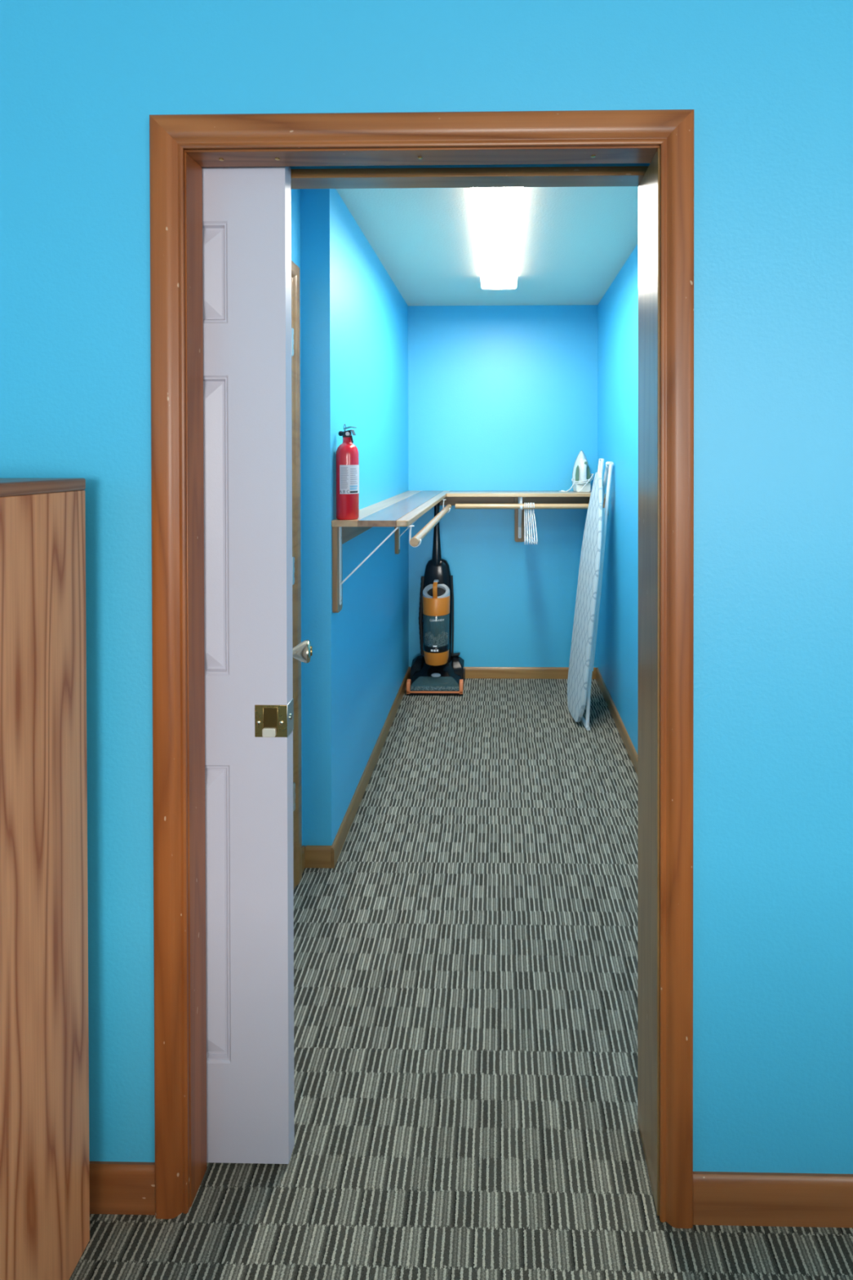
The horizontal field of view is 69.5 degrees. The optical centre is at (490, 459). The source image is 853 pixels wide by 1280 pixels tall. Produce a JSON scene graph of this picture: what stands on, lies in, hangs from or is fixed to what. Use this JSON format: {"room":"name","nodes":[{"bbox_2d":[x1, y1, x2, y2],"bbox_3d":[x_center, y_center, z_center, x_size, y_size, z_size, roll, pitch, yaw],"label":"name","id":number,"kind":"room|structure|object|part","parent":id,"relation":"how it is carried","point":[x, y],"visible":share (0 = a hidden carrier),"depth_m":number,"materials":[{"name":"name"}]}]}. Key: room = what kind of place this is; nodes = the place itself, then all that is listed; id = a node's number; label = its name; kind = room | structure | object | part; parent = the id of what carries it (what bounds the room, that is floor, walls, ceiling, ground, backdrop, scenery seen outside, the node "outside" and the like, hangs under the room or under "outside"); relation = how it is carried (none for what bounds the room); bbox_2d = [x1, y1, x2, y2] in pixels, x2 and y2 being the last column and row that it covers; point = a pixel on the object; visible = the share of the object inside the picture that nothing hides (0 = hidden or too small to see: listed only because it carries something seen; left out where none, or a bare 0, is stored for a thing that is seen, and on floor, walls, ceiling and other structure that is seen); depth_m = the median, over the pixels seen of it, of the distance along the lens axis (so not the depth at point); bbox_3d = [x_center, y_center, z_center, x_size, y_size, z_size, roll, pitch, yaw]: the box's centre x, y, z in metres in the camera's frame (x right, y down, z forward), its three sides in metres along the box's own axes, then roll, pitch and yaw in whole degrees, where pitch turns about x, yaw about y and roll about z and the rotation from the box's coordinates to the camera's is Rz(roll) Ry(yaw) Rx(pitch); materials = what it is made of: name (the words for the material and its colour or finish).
{"room":"bedroom","nodes":[
{"label":"bedroom","id":0,"kind":"room"},
{"bbox_2d":[290,189,302,845],"bbox_3d":[-0.728,0.231,1.759,0.100,2.440,0.822,0,0,1],"label":"wall","id":1,"kind":"structure","parent":0,"point":[295,193],"depth_m":2.14,"materials":[{"name":"blue paint"}]},
{"bbox_2d":[291,260,302,888],"bbox_3d":[-0.719,0.396,1.738,0.118,2.110,0.749,0,0,1],"label":"trim","id":2,"kind":"structure","parent":1,"relation":"attached to","point":[295,321],"depth_m":2.07,"materials":[{"name":"brown wood"}]},
{"bbox_3d":[-0.670,-0.628,1.730,0.018,0.060,0.749,0,0,1],"label":"head casing","id":3,"kind":"part","parent":2,"relation":"part of","materials":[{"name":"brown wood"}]},
{"bbox_2d":[291,328,312,811],"bbox_3d":[-0.573,0.433,1.768,0.108,2.015,0.594,0,0,-16],"label":"door","id":4,"kind":"structure","parent":1,"relation":"in","point":[303,651],"depth_m":1.53,"materials":[{"name":"beige wood"}]},
{"bbox_3d":[-0.490,0.486,1.541,0.069,0.060,0.060,0,0,-16],"label":"knob","id":5,"kind":"part","parent":4,"relation":"part of","materials":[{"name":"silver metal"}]},
{"bbox_2d":[302,844,305,873],"bbox_3d":[-0.664,1.412,2.149,0.012,0.072,0.058,0,0,1],"label":"baseboard","id":6,"kind":"structure","parent":1,"relation":"attached to","point":[303,846],"depth_m":2.15,"materials":[{"name":"brown wood"}]},
{"bbox_2d":[300,188,408,845],"bbox_3d":[-0.655,0.221,3.140,0.204,2.440,1.942,0,0,1],"label":"wall","id":7,"kind":"structure","parent":0,"point":[354,317],"depth_m":2.38,"materials":[{"name":"blue paint"}]},
{"bbox_2d":[305,845,331,867],"bbox_3d":[-0.612,1.412,2.171,0.092,0.072,0.012,0,0,1],"label":"baseboard","id":8,"kind":"structure","parent":7,"relation":"attached to","point":[316,856],"depth_m":2.17,"materials":[{"name":"brown wood"}]},
{"bbox_2d":[330,666,410,868],"bbox_3d":[-0.546,1.405,3.091,0.012,0.072,1.854,0,0,1],"label":"baseboard","id":9,"kind":"structure","parent":7,"relation":"attached to","point":[340,839],"depth_m":2.65,"materials":[{"name":"brown wood"}]},
{"bbox_2d":[332,525,421,613],"bbox_3d":[-0.409,0.395,2.216,0.315,0.312,0.067,0,0,1],"label":"shelf bracket","id":10,"kind":"object","parent":7,"relation":"attached to","point":[337,582],"visible":0.76,"depth_m":2.19,"materials":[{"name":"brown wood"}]},
{"bbox_2d":[409,504,451,546],"bbox_3d":[-0.262,0.290,2.932,0.032,0.032,1.494,0,0,1],"label":"closet rod","id":11,"kind":"object","parent":10,"relation":"attached to","point":[415,541],"visible":0.97,"depth_m":2.55,"materials":[{"name":"brown wood"}]},
{"bbox_2d":[331,490,449,544],"bbox_3d":[-0.416,0.259,3.091,0.275,0.096,1.832,0,0,1],"label":"wall shelf","id":12,"kind":"object","parent":7,"relation":"attached to","point":[402,509],"visible":0.91,"depth_m":2.52,"materials":[{"name":"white wood"}]},
{"bbox_2d":[335,423,359,519],"bbox_3d":[-0.522,0.043,2.228,0.083,0.347,0.083,0,0,1],"label":"fire extinguisher","id":13,"kind":"object","parent":12,"relation":"on","point":[347,455],"visible":1,"depth_m":2.20,"materials":[{"name":"red metal"}]},
{"bbox_2d":[340,468,348,487],"bbox_3d":[-0.523,0.066,2.188,0.029,0.075,0.002,0,0,1],"label":"print","id":14,"kind":"object","parent":13,"relation":"on","point":[344,472],"depth_m":2.19,"materials":[{"name":"grey paper"}]},
{"bbox_3d":[-0.511,-0.098,2.221,0.042,0.020,0.015,0,0,29],"label":"carry handle","id":15,"kind":"part","parent":13,"relation":"part of","materials":[{"name":"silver metal"}]},
{"bbox_2d":[350,468,357,484],"bbox_3d":[-0.492,0.060,2.202,0.003,0.055,0.031,0,1,41],"label":"print","id":16,"kind":"object","parent":13,"relation":"on","point":[353,472],"depth_m":2.20,"materials":[{"name":"grey paper"}]},
{"bbox_2d":[350,484,357,489],"bbox_3d":[-0.492,0.101,2.202,0.003,0.015,0.033,0,1,42],"label":"print","id":17,"kind":"object","parent":13,"relation":"on","point":[352,486],"depth_m":2.20,"materials":[{"name":"blue"}]},
{"bbox_2d":[395,499,450,554],"bbox_3d":[-0.389,0.386,3.515,0.315,0.312,0.067,0,0,1],"label":"shelf bracket","id":18,"kind":"object","parent":7,"relation":"attached to","point":[397,535],"visible":0.56,"depth_m":3.49,"materials":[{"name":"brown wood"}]},
{"bbox_2d":[0,0,852,1173],"bbox_3d":[0.170,0.234,1.251,4.900,2.440,0.167,0,0,1],"label":"wall","id":19,"kind":"structure","parent":0,"point":[768,84],"depth_m":1.17,"materials":[{"name":"blue paint"}]},
{"bbox_2d":[88,1160,155,1215],"bbox_3d":[-1.463,1.412,1.195,1.635,0.088,0.012,0,0,1],"label":"baseboard","id":20,"kind":"structure","parent":19,"relation":"attached to","point":[116,1188],"depth_m":1.18,"materials":[{"name":"brown wood"}]},
{"bbox_2d":[201,166,294,1164],"bbox_3d":[-0.872,0.421,1.269,0.917,2.056,0.044,0,0,1],"label":"door","id":21,"kind":"structure","parent":19,"relation":"in","point":[246,214],"depth_m":1.25,"materials":[{"name":"white wood"}]},
{"bbox_3d":[-0.680,-0.381,1.252,0.288,0.208,0.011,0,0,1],"label":"raised panel","id":22,"kind":"part","parent":21,"relation":"part of","materials":[{"name":"white wood"}]},
{"bbox_3d":[-0.679,0.136,1.256,0.288,0.614,0.011,0,0,1],"label":"raised panel","id":23,"kind":"part","parent":21,"relation":"part of","materials":[{"name":"white wood"}]},
{"bbox_3d":[-0.678,0.935,1.262,0.288,0.616,0.011,0,0,1],"label":"raised panel","id":24,"kind":"part","parent":21,"relation":"part of","materials":[{"name":"white wood"}]},
{"bbox_3d":[-0.451,0.556,1.245,0.027,0.018,0.007,0,0,1],"label":"thumb pull","id":25,"kind":"part","parent":21,"relation":"part of","materials":[{"name":"silver metal"}]},
{"bbox_3d":[-0.449,0.535,1.249,0.067,0.066,0.002,0,0,1],"label":"edge pull","id":26,"kind":"part","parent":21,"relation":"part of","materials":[{"name":"gold metal"}]},
{"bbox_3d":[-0.415,0.535,1.266,0.001,0.066,0.037,0,0,1],"label":"edge plate","id":27,"kind":"part","parent":21,"relation":"part of","materials":[{"name":"silver metal"}]},
{"bbox_2d":[149,109,694,1228],"bbox_3d":[-0.130,0.399,1.248,1.030,2.110,0.185,0,0,1],"label":"trim","id":28,"kind":"structure","parent":19,"relation":"attached to","point":[180,145],"depth_m":1.17,"materials":[{"name":"brown wood"}]},
{"bbox_3d":[-0.616,0.400,1.172,0.060,2.110,0.018,0,0,1],"label":"casing","id":29,"kind":"part","parent":28,"relation":"part of","materials":[{"name":"brown wood"}]},
{"bbox_3d":[-0.133,-0.625,1.157,1.030,0.060,0.018,0,0,1],"label":"head casing","id":30,"kind":"part","parent":28,"relation":"part of","materials":[{"name":"brown wood"}]},
{"bbox_3d":[0.353,0.399,1.157,0.060,2.110,0.018,0,0,1],"label":"casing","id":31,"kind":"part","parent":28,"relation":"part of","materials":[{"name":"brown wood"}]},
{"bbox_2d":[693,1171,852,1227],"bbox_3d":[1.502,1.409,1.149,2.234,0.088,0.012,0,0,1],"label":"baseboard","id":32,"kind":"structure","parent":19,"relation":"attached to","point":[719,1197],"depth_m":1.16,"materials":[{"name":"brown wood"}]},
{"bbox_2d":[68,678,852,1279],"bbox_3d":[0.142,1.508,-0.607,5.100,0.080,9.468,0,0,1],"label":"floor","id":33,"kind":"structure","parent":0,"point":[465,962],"depth_m":1.49,"materials":[{"name":"carpet"}]},
{"bbox_2d":[0,478,89,1279],"bbox_3d":[-1.178,0.747,0.981,0.857,1.422,0.321,0,0,1],"label":"cabinet","id":34,"kind":"object","parent":33,"relation":"on","point":[45,1184],"visible":1,"depth_m":1.03,"materials":[{"name":"brown wood"}]},
{"bbox_2d":[406,502,465,695],"bbox_3d":[-0.338,0.838,3.837,0.344,1.192,0.279,0,0,1],"label":"vacuum cleaner","id":35,"kind":"object","parent":33,"relation":"on","point":[441,671],"visible":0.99,"depth_m":3.77,"materials":[{"name":"black plastic"}]},
{"bbox_3d":[-0.500,1.385,3.731,0.022,0.079,0.044,0,0,1],"label":"corner trim","id":36,"kind":"part","parent":35,"relation":"part of","materials":[{"name":"orange plastic"}]},
{"bbox_3d":[-0.340,1.413,3.713,0.342,0.011,0.014,0,0,1],"label":"trim","id":37,"kind":"part","parent":35,"relation":"part of","materials":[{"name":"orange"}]},
{"bbox_3d":[-0.337,0.796,3.719,0.026,0.094,0.043,0,0,1],"label":"tank handle","id":38,"kind":"part","parent":35,"relation":"part of","materials":[{"name":"orange plastic"}]},
{"bbox_2d":[410,656,461,686],"bbox_3d":[-0.338,1.329,3.844,0.329,0.152,0.223,0,0,1],"label":"hood","id":39,"kind":"object","parent":35,"relation":"attached to","point":[424,673],"depth_m":3.80,"materials":[{"name":"black plastic"}]},
{"bbox_3d":[-0.336,1.216,3.785,0.159,0.089,0.159,0,0,1],"label":"tank","id":40,"kind":"part","parent":35,"relation":"part of","materials":[{"name":"orange plastic"}]},
{"bbox_3d":[-0.336,1.040,3.784,0.162,0.198,0.162,0,0,1],"label":"dust tank","id":41,"kind":"part","parent":35,"relation":"part of","materials":[{"name":"teal"}]},
{"bbox_3d":[-0.243,0.985,3.870,0.018,0.500,0.017,0,0,23],"label":"power cord","id":42,"kind":"part","parent":35,"relation":"part of","materials":[{"name":"black rubber"}]},
{"bbox_3d":[-0.178,1.384,3.726,0.022,0.079,0.044,0,0,1],"label":"corner trim","id":43,"kind":"part","parent":35,"relation":"part of","materials":[{"name":"orange plastic"}]},
{"bbox_2d":[567,458,613,730],"bbox_3d":[0.565,0.717,3.410,0.230,1.444,0.334,0,0,-7],"label":"ironing board","id":44,"kind":"object","parent":33,"relation":"on","point":[581,664],"visible":1,"depth_m":3.35,"materials":[{"name":"patterned fabric"},{"name":"white enameled metal"}]},
{"bbox_3d":[0.568,0.848,3.311,0.028,1.169,0.121,6,0,-7],"label":"leg","id":45,"kind":"part","parent":44,"relation":"part of","materials":[{"name":"white metal"}]},
{"bbox_3d":[0.608,0.585,3.349,0.032,1.126,0.091,6,0,-7],"label":"leg","id":46,"kind":"part","parent":44,"relation":"part of","materials":[{"name":"white metal"}]},
{"bbox_3d":[0.593,0.584,3.478,0.032,1.126,0.091,6,0,-7],"label":"leg","id":47,"kind":"part","parent":44,"relation":"part of","materials":[{"name":"white metal"}]},
{"bbox_2d":[335,186,638,306],"bbox_3d":[0.139,-1.012,-0.625,5.100,0.080,9.468,0,0,1],"label":"ceiling","id":48,"kind":"structure","parent":0,"point":[575,242],"depth_m":2.80,"materials":[{"name":"paint"}]},
{"bbox_2d":[470,186,526,289],"bbox_3d":[0.036,-0.961,2.684,0.196,0.072,1.322,0,0,1],"label":"ceiling light","id":49,"kind":"object","parent":48,"relation":"attached to","point":[498,213],"visible":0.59,"depth_m":2.50,"materials":[{"name":"glowing translucent white plastic"},{"name":"white enameled metal"}]},
{"bbox_2d":[470,187,483,288],"bbox_3d":[-0.056,-0.960,2.685,0.010,0.062,1.298,0,0,1],"label":"diffuser","id":50,"kind":"object","parent":49,"relation":"attached to","point":[474,192],"depth_m":2.46,"materials":[{"name":"white plastic"}]},
{"bbox_2d":[515,186,526,288],"bbox_3d":[0.128,-0.960,2.682,0.010,0.062,1.298,0,0,1],"label":"diffuser","id":51,"kind":"object","parent":49,"relation":"attached to","point":[522,191],"depth_m":2.43,"materials":[{"name":"white plastic"}]},
{"bbox_2d":[408,305,597,667],"bbox_3d":[0.081,0.213,4.049,1.239,2.440,0.100,0,0,1],"label":"wall","id":52,"kind":"structure","parent":0,"point":[501,397],"depth_m":4.00,"materials":[{"name":"blue paint"}]},
{"bbox_2d":[410,666,595,679],"bbox_3d":[0.082,1.397,4.002,1.214,0.072,0.012,0,0,1],"label":"baseboard","id":53,"kind":"structure","parent":52,"relation":"attached to","point":[526,673],"depth_m":4.00,"materials":[{"name":"brown wood"}]},
{"bbox_2d":[514,497,524,542],"bbox_3d":[0.188,0.383,3.841,0.067,0.312,0.315,0,0,1],"label":"shelf bracket","id":54,"kind":"object","parent":52,"relation":"attached to","point":[518,513],"visible":0.74,"depth_m":3.98,"materials":[{"name":"brown wood"}]},
{"bbox_2d":[455,503,588,509],"bbox_3d":[0.231,0.284,3.704,0.889,0.032,0.032,0,0,1],"label":"closet rod","id":55,"kind":"object","parent":54,"relation":"attached to","point":[458,506],"visible":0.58,"depth_m":3.69,"materials":[{"name":"brown wood"}]},
{"bbox_2d":[524,502,525,544],"bbox_3d":[0.208,0.374,3.705,0.007,0.228,0.424,0,0,3],"label":"clothes hanger","id":56,"kind":"object","parent":55,"relation":"hanging from","point":[524,503],"visible":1,"depth_m":3.65,"materials":[{"name":"white plastic"}]},
{"bbox_2d":[525,502,528,544],"bbox_3d":[0.219,0.374,3.704,0.007,0.228,0.424,0,0,2],"label":"clothes hanger","id":57,"kind":"object","parent":55,"relation":"hanging from","point":[526,527],"visible":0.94,"depth_m":3.66,"materials":[{"name":"white plastic"}]},
{"bbox_2d":[526,502,530,544],"bbox_3d":[0.229,0.374,3.704,0.007,0.228,0.424,0,0,1],"label":"clothes hanger","id":58,"kind":"object","parent":55,"relation":"hanging from","point":[528,518],"visible":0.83,"depth_m":3.62,"materials":[{"name":"white plastic"}]},
{"bbox_2d":[528,502,533,544],"bbox_3d":[0.240,0.374,3.704,0.007,0.228,0.424,0,0,0],"label":"clothes hanger","id":59,"kind":"object","parent":55,"relation":"hanging from","point":[530,515],"visible":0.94,"depth_m":3.62,"materials":[{"name":"white plastic"}]},
{"bbox_2d":[529,502,535,544],"bbox_3d":[0.251,0.374,3.704,0.007,0.228,0.424,0,0,0],"label":"clothes hanger","id":60,"kind":"object","parent":55,"relation":"hanging from","point":[534,541],"visible":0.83,"depth_m":3.62,"materials":[{"name":"white plastic"}]},
{"bbox_2d":[530,502,537,544],"bbox_3d":[0.262,0.374,3.704,0.007,0.228,0.424,0,0,-1],"label":"clothes hanger","id":61,"kind":"object","parent":55,"relation":"hanging from","point":[536,541],"visible":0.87,"depth_m":3.63,"materials":[{"name":"white plastic"}]},
{"bbox_2d":[440,490,605,507],"bbox_3d":[0.087,0.266,3.800,1.220,0.122,0.398,0,0,1],"label":"wall shelf","id":62,"kind":"object","parent":52,"relation":"attached to","point":[453,497],"visible":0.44,"depth_m":3.95,"materials":[{"name":"brown wood"}]},
{"bbox_2d":[559,449,594,492],"bbox_3d":[0.537,0.071,3.838,0.221,0.263,0.144,0,0,1],"label":"iron","id":63,"kind":"object","parent":62,"relation":"on","point":[581,479],"visible":1,"depth_m":3.80,"materials":[{"name":"white metal"}]},
{"bbox_3d":[0.578,0.145,3.838,0.138,0.113,0.144,0,0,1],"label":"cord","id":64,"kind":"part","parent":63,"relation":"part of","materials":[{"name":"white plastic"}]},
{"bbox_3d":[0.578,0.079,3.812,0.048,0.160,0.074,0,0,1],"label":"handle","id":65,"kind":"part","parent":63,"relation":"part of","materials":[{"name":"white plastic"}]},
{"bbox_2d":[597,243,638,755],"bbox_3d":[0.730,0.222,2.708,0.100,2.440,2.764,0,0,1],"label":"wall","id":66,"kind":"structure","parent":0,"point":[618,308],"depth_m":3.24,"materials":[{"name":"blue paint"}]},
{"bbox_2d":[595,667,638,777],"bbox_3d":[0.674,1.406,2.667,0.012,0.072,2.664,0,0,1],"label":"baseboard","id":67,"kind":"structure","parent":66,"relation":"attached to","point":[627,741],"depth_m":3.23,"materials":[{"name":"brown wood"}]}
]}

